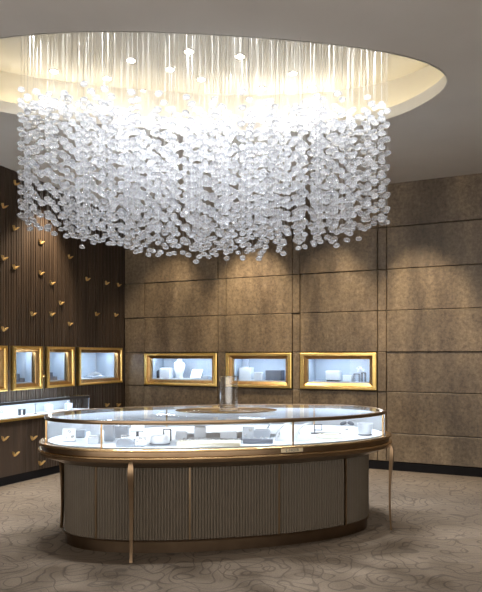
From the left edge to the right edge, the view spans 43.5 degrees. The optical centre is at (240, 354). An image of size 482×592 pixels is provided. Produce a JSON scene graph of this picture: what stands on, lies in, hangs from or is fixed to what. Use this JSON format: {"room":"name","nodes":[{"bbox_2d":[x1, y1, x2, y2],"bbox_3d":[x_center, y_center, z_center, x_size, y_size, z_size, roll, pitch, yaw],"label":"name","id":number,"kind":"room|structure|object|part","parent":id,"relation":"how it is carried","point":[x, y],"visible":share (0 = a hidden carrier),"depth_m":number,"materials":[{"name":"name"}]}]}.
{"room":"shop","nodes":[
{"label":"shop","id":0,"kind":"room"},
{"bbox_2d":[0,166,124,408],"bbox_3d":[-4.318,-0.393,4.178,0.603,3.785,12.100,0,0,22],"label":"wall","id":1,"kind":"structure","parent":0,"point":[23,291],"depth_m":8.09,"materials":[{"name":"brown wood"}]},
{"bbox_2d":[0,346,7,391],"bbox_3d":[-3.064,0.160,7.055,0.456,0.540,0.453,0,0,22],"label":"display case","id":2,"kind":"object","parent":1,"relation":"attached to","point":[3,349],"depth_m":7.14,"materials":[{"name":"gold metal"}]},
{"bbox_3d":[-2.899,0.160,6.990,0.061,0.472,0.357,0,0,22],"label":"frame","id":3,"kind":"part","parent":2,"relation":"part of","materials":[{"name":"gold metal"}]},
{"bbox_2d":[11,346,42,390],"bbox_3d":[-2.851,0.160,7.595,0.456,0.540,0.526,0,0,22],"label":"display case","id":4,"kind":"object","parent":1,"relation":"attached to","point":[26,361],"depth_m":7.70,"materials":[{"name":"gold metal"}]},
{"bbox_2d":[16,374,24,381],"bbox_3d":[-2.815,0.289,7.651,0.120,0.105,0.080,0,0,22],"label":"box","id":5,"kind":"object","parent":4,"relation":"on","point":[18,379],"visible":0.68,"depth_m":7.63,"materials":[{"name":"grey fabric"}]},
{"bbox_3d":[-2.686,0.160,7.529,0.061,0.472,0.431,0,0,22],"label":"frame","id":6,"kind":"part","parent":4,"relation":"part of","materials":[{"name":"gold metal"}]},
{"bbox_2d":[45,347,74,387],"bbox_3d":[-2.617,0.160,8.184,0.456,0.540,0.572,0,0,22],"label":"display case","id":7,"kind":"object","parent":1,"relation":"attached to","point":[60,361],"depth_m":8.32,"materials":[{"name":"gold metal"}]},
{"bbox_2d":[50,372,56,379],"bbox_3d":[-2.581,0.289,8.242,0.120,0.105,0.080,0,0,22],"label":"box","id":8,"kind":"object","parent":7,"relation":"on","point":[52,377],"visible":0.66,"depth_m":8.21,"materials":[{"name":"grey fabric"}]},
{"bbox_3d":[-2.452,0.160,8.119,0.061,0.472,0.477,0,0,22],"label":"frame","id":9,"kind":"part","parent":7,"relation":"part of","materials":[{"name":"gold metal"}]},
{"bbox_2d":[76,347,122,385],"bbox_3d":[-2.270,0.160,9.060,0.456,0.540,1.116,0,0,22],"label":"display case","id":10,"kind":"object","parent":1,"relation":"attached to","point":[108,362],"depth_m":9.41,"materials":[{"name":"gold metal"}]},
{"bbox_2d":[84,372,105,377],"bbox_3d":[-2.224,0.297,9.200,0.160,0.091,0.374,0,0,22],"label":"display stand","id":11,"kind":"object","parent":10,"relation":"on","point":[98,374],"visible":1,"depth_m":9.13,"materials":[{"name":"grey fabric"}]},
{"bbox_2d":[81,377,114,379],"bbox_3d":[-2.316,0.356,9.078,0.357,0.027,0.972,0,0,22],"label":"display shelf","id":12,"kind":"object","parent":10,"relation":"attached to","point":[82,378],"depth_m":9.10,"materials":[{"name":"white"}]},
{"bbox_2d":[0,33,427,94],"bbox_3d":[-0.420,-2.715,5.110,4.752,0.040,2.375,0,0,0],"label":"ceiling","id":13,"kind":"structure","parent":0,"point":[11,49],"depth_m":5.58,"materials":[{"name":"white paint"}]},
{"bbox_2d":[49,69,58,73],"bbox_3d":[-1.774,-2.691,5.732,0.100,0.008,0.100,0,0,0],"label":"recessed light","id":14,"kind":"object","parent":13,"relation":"in","point":[54,71],"visible":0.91,"depth_m":5.73,"materials":[{"name":"silver metal"}]},
{"bbox_2d":[103,76,111,80],"bbox_3d":[-1.304,-2.691,5.877,0.100,0.008,0.100,0,0,0],"label":"recessed light","id":15,"kind":"object","parent":13,"relation":"in","point":[107,78],"visible":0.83,"depth_m":5.88,"materials":[{"name":"silver metal"}]},
{"bbox_2d":[125,57,135,62],"bbox_3d":[-1.005,-2.691,5.518,0.100,0.008,0.100,0,0,0],"label":"recessed light","id":16,"kind":"object","parent":13,"relation":"in","point":[130,58],"visible":0.73,"depth_m":5.51,"materials":[{"name":"silver metal"}]},
{"bbox_2d":[184,48,194,53],"bbox_3d":[-0.461,-2.691,5.354,0.100,0.008,0.100,0,0,0],"label":"recessed light","id":17,"kind":"object","parent":13,"relation":"in","point":[187,50],"visible":0.84,"depth_m":5.35,"materials":[{"name":"silver metal"}]},
{"bbox_2d":[196,77,204,81],"bbox_3d":[-0.391,-2.691,5.898,0.100,0.008,0.100,0,0,0],"label":"recessed light","id":18,"kind":"object","parent":13,"relation":"in","point":[202,79],"visible":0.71,"depth_m":5.90,"materials":[{"name":"silver metal"}]},
{"bbox_2d":[17,33,390,263],"bbox_3d":[-0.277,-1.758,4.858,2.970,1.874,1.502,0,0,-7],"label":"crystal chandelier","id":19,"kind":"object","parent":13,"relation":"hanging from","point":[193,184],"visible":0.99,"depth_m":4.57,"materials":[{"name":"clear glass"}]},
{"bbox_2d":[235,53,244,58],"bbox_3d":[-0.009,-2.691,5.444,0.100,0.008,0.100,0,0,0],"label":"recessed light","id":20,"kind":"object","parent":13,"relation":"in","point":[239,55],"visible":0.84,"depth_m":5.44,"materials":[{"name":"silver metal"}]},
{"bbox_2d":[257,86,266,90],"bbox_3d":[0.212,-2.691,6.097,0.100,0.008,0.100,0,0,0],"label":"recessed light","id":21,"kind":"object","parent":13,"relation":"in","point":[263,88],"visible":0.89,"depth_m":6.09,"materials":[{"name":"silver metal"}]},
{"bbox_2d":[289,71,297,75],"bbox_3d":[0.497,-2.691,5.772,0.100,0.008,0.100,0,0,0],"label":"recessed light","id":22,"kind":"object","parent":13,"relation":"in","point":[291,73],"visible":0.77,"depth_m":5.77,"materials":[{"name":"silver metal"}]},
{"bbox_2d":[0,469,481,591],"bbox_3d":[-1.434,1.540,4.123,10.668,0.080,11.360,0,0,0],"label":"floor","id":23,"kind":"structure","parent":0,"point":[434,543],"depth_m":4.50,"materials":[{"name":"carpet"}]},
{"bbox_2d":[0,395,89,486],"bbox_3d":[-2.808,1.023,7.018,0.345,0.954,2.746,0,0,27],"label":"display case","id":24,"kind":"object","parent":23,"relation":"on","point":[20,436],"visible":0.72,"depth_m":7.22,"materials":[{"name":"brown wood"}]},
{"bbox_2d":[0,411,5,417],"bbox_3d":[-2.761,0.684,6.966,0.060,0.080,0.090,0,0,29],"label":"block","id":25,"kind":"object","parent":24,"relation":"on","point":[2,415],"visible":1,"depth_m":6.96,"materials":[{"name":"silver metal"}]},
{"bbox_2d":[18,409,25,415],"bbox_3d":[-2.628,0.686,7.247,0.045,0.076,0.080,0,0,29],"label":"stand","id":26,"kind":"object","parent":24,"relation":"on","point":[19,410],"visible":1,"depth_m":7.22,"materials":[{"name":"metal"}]},
{"bbox_3d":[-2.695,0.750,6.958,0.345,0.030,2.727,0,0,22],"label":"gold rail","id":27,"kind":"part","parent":24,"relation":"part of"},
{"bbox_3d":[-2.700,0.554,6.952,0.326,0.008,2.706,0,0,22],"label":"glass","id":28,"kind":"part","parent":24,"relation":"part of","materials":[{"name":"clear glass"}]},
{"bbox_2d":[44,403,52,411],"bbox_3d":[-2.437,0.664,7.655,0.060,0.120,0.090,0,0,29],"label":"block","id":29,"kind":"object","parent":24,"relation":"on","point":[47,408],"visible":1,"depth_m":7.63,"materials":[{"name":"silver metal"}]},
{"bbox_2d":[64,401,71,409],"bbox_3d":[-2.273,0.664,7.953,0.060,0.120,0.090,0,0,29],"label":"block","id":30,"kind":"object","parent":24,"relation":"on","point":[67,406],"visible":0.99,"depth_m":7.92,"materials":[{"name":"grey fabric"}]},
{"bbox_2d":[38,404,393,562],"bbox_3d":[-0.156,0.992,5.185,3.017,1.017,1.511,0,0,-11],"label":"display case","id":31,"kind":"object","parent":23,"relation":"on","point":[170,498],"depth_m":4.66,"materials":[{"name":"brown wood"}]},
{"bbox_3d":[-1.559,1.127,5.259,0.051,0.745,0.044,0,0,31],"label":"leg","id":32,"kind":"part","parent":31,"relation":"part of","materials":[{"name":"brown metal"}]},
{"bbox_2d":[62,428,75,441],"bbox_3d":[-1.356,0.633,4.766,0.102,0.101,0.081,0,0,-14],"label":"block","id":33,"kind":"object","parent":31,"relation":"on","point":[68,435],"visible":1,"depth_m":4.75,"materials":[{"name":"grey fabric"}]},
{"bbox_3d":[-1.321,1.120,4.839,0.167,0.560,0.608,0,0,-29],"label":"fluted panel","id":34,"kind":"part","parent":31,"relation":"part of","materials":[{"name":"beige paint"}]},
{"bbox_2d":[76,429,85,437],"bbox_3d":[-1.326,0.651,5.004,0.074,0.066,0.059,0,0,0],"label":"block","id":35,"kind":"object","parent":31,"relation":"on","point":[80,433],"visible":0.9,"depth_m":4.97,"materials":[{"name":"grey fabric"}]},
{"bbox_2d":[88,435,99,443],"bbox_3d":[-1.137,0.653,4.672,0.084,0.062,0.068,0,0,0],"label":"block","id":36,"kind":"object","parent":31,"relation":"on","point":[92,439],"visible":0.94,"depth_m":4.64,"materials":[{"name":"white"}]},
{"bbox_2d":[90,424,99,435],"bbox_3d":[-1.232,0.625,5.130,0.084,0.118,0.068,0,0,0],"label":"block","id":37,"kind":"object","parent":31,"relation":"on","point":[94,428],"visible":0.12,"depth_m":5.10,"materials":[{"name":"grey fabric"}]},
{"bbox_3d":[-1.226,0.600,5.372,0.254,0.181,1.257,0,0,42],"label":"glass panel","id":38,"kind":"part","parent":31,"relation":"part of","materials":[{"name":"clear glass"}]},
{"bbox_2d":[104,425,114,440],"bbox_3d":[-1.053,0.616,4.832,0.080,0.135,0.064,0,0,0],"label":"block","id":39,"kind":"object","parent":31,"relation":"on","point":[109,430],"visible":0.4,"depth_m":4.80,"materials":[{"name":"grey fabric"}]},
{"bbox_2d":[115,425,128,437],"bbox_3d":[-0.988,0.634,5.017,0.107,0.099,0.086,0,0,0],"label":"block","id":40,"kind":"object","parent":31,"relation":"on","point":[120,430],"visible":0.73,"depth_m":4.97,"materials":[{"name":"grey fabric"}]},
{"bbox_2d":[116,435,134,446],"bbox_3d":[-0.862,0.640,4.522,0.134,0.086,0.070,0,0,0],"label":"stand","id":41,"kind":"object","parent":31,"relation":"on","point":[124,441],"visible":1,"depth_m":4.49,"materials":[{"name":"grey fabric"}]},
{"bbox_3d":[-0.794,1.127,4.368,0.045,0.745,0.052,0,0,0],"label":"leg","id":42,"kind":"part","parent":31,"relation":"part of","materials":[{"name":"brown metal"}]},
{"bbox_2d":[131,425,143,439],"bbox_3d":[-0.832,0.623,4.857,0.104,0.122,0.082,0,0,-6],"label":"stand","id":43,"kind":"object","parent":31,"relation":"on","point":[134,428],"visible":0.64,"depth_m":4.85,"materials":[{"name":"grey fabric"}]},
{"bbox_2d":[131,425,143,431],"bbox_3d":[-0.832,0.587,4.857,0.104,0.050,0.082,0,0,-6],"label":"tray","id":44,"kind":"object","parent":43,"relation":"on","point":[134,428],"depth_m":4.84,"materials":[{"name":"white"}]},
{"bbox_2d":[134,436,147,445],"bbox_3d":[-0.750,0.649,4.539,0.089,0.068,0.084,0,0,0],"label":"block","id":45,"kind":"object","parent":31,"relation":"on","point":[140,440],"visible":1,"depth_m":4.52,"materials":[{"name":"grey fabric"}]},
{"bbox_3d":[-0.745,1.120,4.580,0.713,0.560,0.043,0,0,2],"label":"fluted panel","id":46,"kind":"part","parent":31,"relation":"part of","materials":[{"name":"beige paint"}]},
{"bbox_2d":[150,434,169,445],"bbox_3d":[-0.616,0.645,4.583,0.156,0.077,0.108,0,0,0],"label":"cushion","id":47,"kind":"object","parent":31,"relation":"on","point":[159,439],"visible":1,"depth_m":4.54,"materials":[{"name":"grey fabric"}]},
{"bbox_2d":[163,429,171,440],"bbox_3d":[-0.588,0.636,4.819,0.064,0.094,0.038,0,0,0],"label":"stand","id":48,"kind":"object","parent":31,"relation":"on","point":[163,429],"visible":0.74,"depth_m":4.80,"materials":[{"name":"metal"}]},
{"bbox_2d":[176,430,186,439],"bbox_3d":[-0.482,0.647,4.887,0.088,0.072,0.060,0,0,0],"label":"block","id":49,"kind":"object","parent":31,"relation":"on","point":[180,434],"visible":0.96,"depth_m":4.86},
{"bbox_2d":[194,426,205,437],"bbox_3d":[-0.338,0.638,5.009,0.099,0.091,0.070,0,0,0],"label":"block","id":50,"kind":"object","parent":31,"relation":"on","point":[199,431],"visible":1,"depth_m":4.97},
{"bbox_2d":[176,439,240,446],"bbox_3d":[-0.243,0.661,4.582,0.486,0.046,0.140,0,0,0],"label":"tray","id":51,"kind":"object","parent":31,"relation":"on","point":[180,443],"visible":1,"depth_m":4.51,"materials":[{"name":"white fabric"}]},
{"bbox_2d":[183,438,241,442],"bbox_3d":[-0.223,0.664,4.702,0.461,0.039,0.020,0,0,0],"label":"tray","id":52,"kind":"object","parent":31,"relation":"on","point":[183,438],"visible":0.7,"depth_m":4.70,"materials":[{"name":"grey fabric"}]},
{"bbox_3d":[-0.156,0.752,5.185,2.978,0.019,1.647,0,0,0],"label":"trim","id":53,"kind":"part","parent":31,"relation":"part of","materials":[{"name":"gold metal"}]},
{"bbox_3d":[-0.156,0.697,5.185,2.968,0.021,1.637,0,0,0],"label":"trim","id":54,"kind":"part","parent":31,"relation":"part of","materials":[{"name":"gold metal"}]},
{"bbox_2d":[175,407,276,413],"bbox_3d":[-0.125,0.475,5.160,0.870,0.016,0.468,0,0,0],"label":"tray","id":55,"kind":"object","parent":31,"relation":"on","point":[213,410],"visible":0.84,"depth_m":5.19,"materials":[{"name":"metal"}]},
{"bbox_2d":[219,376,238,410],"bbox_3d":[-0.105,0.330,5.170,0.170,0.292,0.170,0,0,0],"label":"glass vase","id":56,"kind":"object","parent":55,"relation":"on","point":[222,408],"visible":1,"depth_m":5.13,"materials":[{"name":"clear"}]},
{"bbox_2d":[220,430,236,439],"bbox_3d":[-0.101,0.647,4.887,0.137,0.072,0.060,0,0,0],"label":"block","id":57,"kind":"object","parent":31,"relation":"on","point":[227,434],"visible":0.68,"depth_m":4.86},
{"bbox_3d":[-0.046,1.120,4.652,0.699,0.560,0.022,0,0,-12],"label":"fluted panel","id":58,"kind":"part","parent":31,"relation":"part of","materials":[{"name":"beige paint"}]},
{"bbox_3d":[-0.001,0.600,5.876,1.435,0.181,0.083,0,0,-7],"label":"glass panel","id":59,"kind":"part","parent":31,"relation":"part of","materials":[{"name":"clear glass"}]},
{"bbox_2d":[242,426,253,439],"bbox_3d":[0.057,0.629,4.838,0.095,0.110,0.062,0,0,14],"label":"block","id":60,"kind":"object","parent":31,"relation":"on","point":[247,431],"visible":0.86,"depth_m":4.83,"materials":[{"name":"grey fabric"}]},
{"bbox_2d":[243,437,272,443],"bbox_3d":[0.131,0.658,4.674,0.231,0.052,0.050,0,0,0],"label":"tray","id":61,"kind":"object","parent":31,"relation":"on","point":[261,440],"visible":1,"depth_m":4.65,"materials":[{"name":"silver metal"}]},
{"bbox_2d":[253,428,269,437],"bbox_3d":[0.167,0.636,4.830,0.135,0.095,0.060,0,0,0],"label":"block","id":62,"kind":"object","parent":31,"relation":"on","point":[257,432],"visible":0.8,"depth_m":4.80,"materials":[{"name":"grey fabric"}]},
{"bbox_2d":[267,423,278,436],"bbox_3d":[0.262,0.616,5.097,0.122,0.135,0.100,0,0,0],"label":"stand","id":63,"kind":"object","parent":31,"relation":"on","point":[269,424],"visible":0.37,"depth_m":5.06,"materials":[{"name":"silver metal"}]},
{"bbox_2d":[275,423,290,441],"bbox_3d":[0.334,0.612,4.800,0.123,0.143,0.100,0,0,0],"label":"stand","id":64,"kind":"object","parent":31,"relation":"on","point":[281,426],"visible":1,"depth_m":4.76,"materials":[{"name":"silver metal"}]},
{"bbox_3d":[0.384,0.718,4.558,0.175,0.029,0.014,0,0,-18],"label":"name plate","id":65,"kind":"part","parent":31,"relation":"part of","materials":[{"name":"gold metal"}]},
{"bbox_2d":[294,423,311,441],"bbox_3d":[0.493,0.612,4.800,0.131,0.143,0.100,0,0,0],"label":"stand","id":66,"kind":"object","parent":31,"relation":"on","point":[303,425],"visible":1,"depth_m":4.76,"materials":[{"name":"silver metal"}]},
{"bbox_3d":[0.583,1.120,4.851,0.622,0.560,0.032,0,0,-24],"label":"fluted panel","id":67,"kind":"part","parent":31,"relation":"part of","materials":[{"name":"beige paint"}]},
{"bbox_2d":[311,424,324,433],"bbox_3d":[0.670,0.643,5.259,0.124,0.081,0.040,0,0,0],"label":"stand","id":68,"kind":"object","parent":31,"relation":"on","point":[314,432],"visible":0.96,"depth_m":5.26,"materials":[{"name":"metal"}]},
{"bbox_2d":[316,432,345,438],"bbox_3d":[0.746,0.666,5.004,0.248,0.035,0.174,0,0,0],"label":"pad","id":69,"kind":"object","parent":31,"relation":"on","point":[328,435],"visible":1,"depth_m":4.95,"materials":[{"name":"white fabric"}]},
{"bbox_2d":[340,421,353,429],"bbox_3d":[0.966,0.642,5.504,0.132,0.082,0.039,0,0,0],"label":"stand","id":70,"kind":"object","parent":31,"relation":"on","point":[342,422],"visible":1,"depth_m":5.50,"materials":[{"name":"silver metal"}]},
{"bbox_3d":[1.069,0.600,5.613,0.250,0.181,0.898,0,0,-34],"label":"glass panel","id":71,"kind":"part","parent":31,"relation":"part of","materials":[{"name":"clear glass"}]},
{"bbox_3d":[1.032,1.120,5.255,0.137,0.560,0.615,0,0,21],"label":"fluted panel","id":72,"kind":"part","parent":31,"relation":"part of","materials":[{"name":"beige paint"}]},
{"bbox_2d":[357,422,372,435],"bbox_3d":[1.059,0.632,5.160,0.137,0.102,0.109,0,0,0],"label":"bowl","id":73,"kind":"object","parent":31,"relation":"on","point":[364,428],"visible":1,"depth_m":5.12,"materials":[{"name":"grey fabric"}]},
{"bbox_3d":[1.286,1.127,5.187,0.051,0.745,0.044,0,0,23],"label":"leg","id":74,"kind":"part","parent":31,"relation":"part of","materials":[{"name":"brown metal"}]},
{"bbox_2d":[0,0,481,213],"bbox_3d":[-1.459,-2.280,4.086,9.818,0.090,11.287,0,0,0],"label":"ceiling","id":75,"kind":"structure","parent":0,"point":[441,137],"depth_m":4.20,"materials":[{"name":"beige paint"}]},
{"bbox_2d":[0,31,447,131],"bbox_3d":[-0.420,-2.463,5.110,4.752,0.464,2.375,0,0,0],"label":"cove","id":76,"kind":"structure","parent":75,"relation":"attached to","point":[406,93],"depth_m":5.95,"materials":[{"name":"white paint"}]},
{"bbox_2d":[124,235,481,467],"bbox_3d":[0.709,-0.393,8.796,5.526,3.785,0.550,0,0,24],"label":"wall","id":77,"kind":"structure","parent":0,"point":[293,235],"depth_m":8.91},
{"bbox_2d":[369,460,481,476],"bbox_3d":[0.583,1.448,8.517,5.326,0.105,0.062,0,0,24],"label":"baseboard","id":78,"kind":"structure","parent":77,"relation":"attached to","point":[373,464],"depth_m":7.67,"materials":[{"name":"black"}]},
{"bbox_2d":[125,173,481,467],"bbox_3d":[0.583,-0.427,8.517,5.318,3.627,0.062,0,0,24],"label":"wall","id":79,"kind":"structure","parent":0,"point":[435,223],"depth_m":8.02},
{"bbox_2d":[144,353,217,386],"bbox_3d":[-0.844,0.217,9.354,1.266,0.495,0.456,0,0,24],"label":"display case","id":80,"kind":"object","parent":79,"relation":"attached to","point":[208,362],"depth_m":9.38,"materials":[{"name":"gold metal"}]},
{"bbox_2d":[159,368,173,377],"bbox_3d":[-1.176,0.284,9.536,0.190,0.166,0.120,0,0,24],"label":"block","id":81,"kind":"object","parent":80,"relation":"on","point":[163,372],"visible":0.98,"depth_m":9.49,"materials":[{"name":"grey fabric"}]},
{"bbox_2d":[174,359,184,378],"bbox_3d":[-0.966,0.217,9.470,0.200,0.300,0.116,0,0,24],"label":"bust","id":82,"kind":"object","parent":80,"relation":"on","point":[179,366],"visible":1,"depth_m":9.43,"materials":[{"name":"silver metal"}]},
{"bbox_2d":[152,378,211,379],"bbox_3d":[-0.824,0.383,9.399,1.106,0.029,0.357,0,0,24],"label":"display shelf","id":83,"kind":"object","parent":80,"relation":"attached to","point":[152,378],"depth_m":9.37,"materials":[{"name":"white"}]},
{"bbox_2d":[190,369,202,378],"bbox_3d":[-0.684,0.295,9.291,0.170,0.143,0.146,0,0,13],"label":"tray","id":84,"kind":"object","parent":80,"relation":"on","point":[196,373],"visible":1,"depth_m":9.28,"materials":[{"name":"grey fabric"}]},
{"bbox_2d":[226,353,292,387],"bbox_3d":[0.329,0.217,8.822,1.015,0.495,0.456,0,0,24],"label":"display case","id":85,"kind":"object","parent":79,"relation":"attached to","point":[261,362],"depth_m":8.76,"materials":[{"name":"gold metal"}]},
{"bbox_2d":[239,367,253,379],"bbox_3d":[0.082,0.274,8.965,0.186,0.186,0.120,0,0,24],"label":"block","id":86,"kind":"object","parent":85,"relation":"on","point":[245,373],"visible":1,"depth_m":8.91,"materials":[{"name":"grey fabric"}]},
{"bbox_2d":[242,359,248,366],"bbox_3d":[0.038,0.215,9.161,0.167,0.303,0.020,0,0,24],"label":"block","id":87,"kind":"object","parent":86,"relation":"on","point":[245,362],"visible":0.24,"depth_m":9.14,"materials":[{"name":"grey fabric"}]},
{"bbox_2d":[254,372,263,379],"bbox_3d":[0.260,0.308,8.829,0.124,0.117,0.080,0,0,24],"label":"block","id":88,"kind":"object","parent":85,"relation":"on","point":[257,375],"visible":0.97,"depth_m":8.79,"materials":[{"name":"white"}]},
{"bbox_2d":[234,380,285,381],"bbox_3d":[0.349,0.383,8.867,0.855,0.029,0.357,0,0,24],"label":"display shelf","id":89,"kind":"object","parent":85,"relation":"attached to","point":[234,380],"depth_m":8.72,"materials":[{"name":"white"}]},
{"bbox_2d":[265,370,284,380],"bbox_3d":[0.494,0.294,8.778,0.247,0.145,0.140,0,0,24],"label":"block","id":90,"kind":"object","parent":85,"relation":"on","point":[279,375],"visible":0.98,"depth_m":8.71,"materials":[{"name":"grey fabric"}]},
{"bbox_2d":[300,353,377,389],"bbox_3d":[1.387,0.217,8.342,1.056,0.495,0.456,0,0,24],"label":"display case","id":91,"kind":"object","parent":79,"relation":"attached to","point":[313,366],"depth_m":8.35,"materials":[{"name":"gold metal"}]},
{"bbox_2d":[309,380,369,383],"bbox_3d":[1.407,0.383,8.387,0.896,0.029,0.357,0,0,24],"label":"display shelf","id":92,"kind":"object","parent":91,"relation":"attached to","point":[310,381],"depth_m":8.30,"materials":[{"name":"white"}]},
{"bbox_2d":[343,375,352,381],"bbox_3d":[1.476,0.322,8.333,0.124,0.090,0.090,0,0,24],"label":"block","id":93,"kind":"object","parent":91,"relation":"on","point":[346,378],"visible":1,"depth_m":8.29,"materials":[{"name":"white"}]},
{"bbox_2d":[361,372,365,381],"bbox_3d":[1.670,0.303,8.223,0.055,0.128,0.070,0,0,24],"label":"stand","id":94,"kind":"object","parent":91,"relation":"on","point":[362,372],"visible":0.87,"depth_m":8.23,"materials":[{"name":"metal"}]},
{"bbox_3d":[1.289,0.357,8.418,0.192,0.020,0.152,0,0,0],"label":"display","id":95,"kind":"object","parent":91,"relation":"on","visible":0},
{"bbox_2d":[326,371,340,379],"bbox_3d":[1.289,0.283,8.418,0.195,0.125,0.120,0,0,24],"label":"block","id":96,"kind":"object","parent":95,"relation":"on","point":[330,375],"visible":1,"depth_m":8.36,"materials":[{"name":"white"}]}
]}

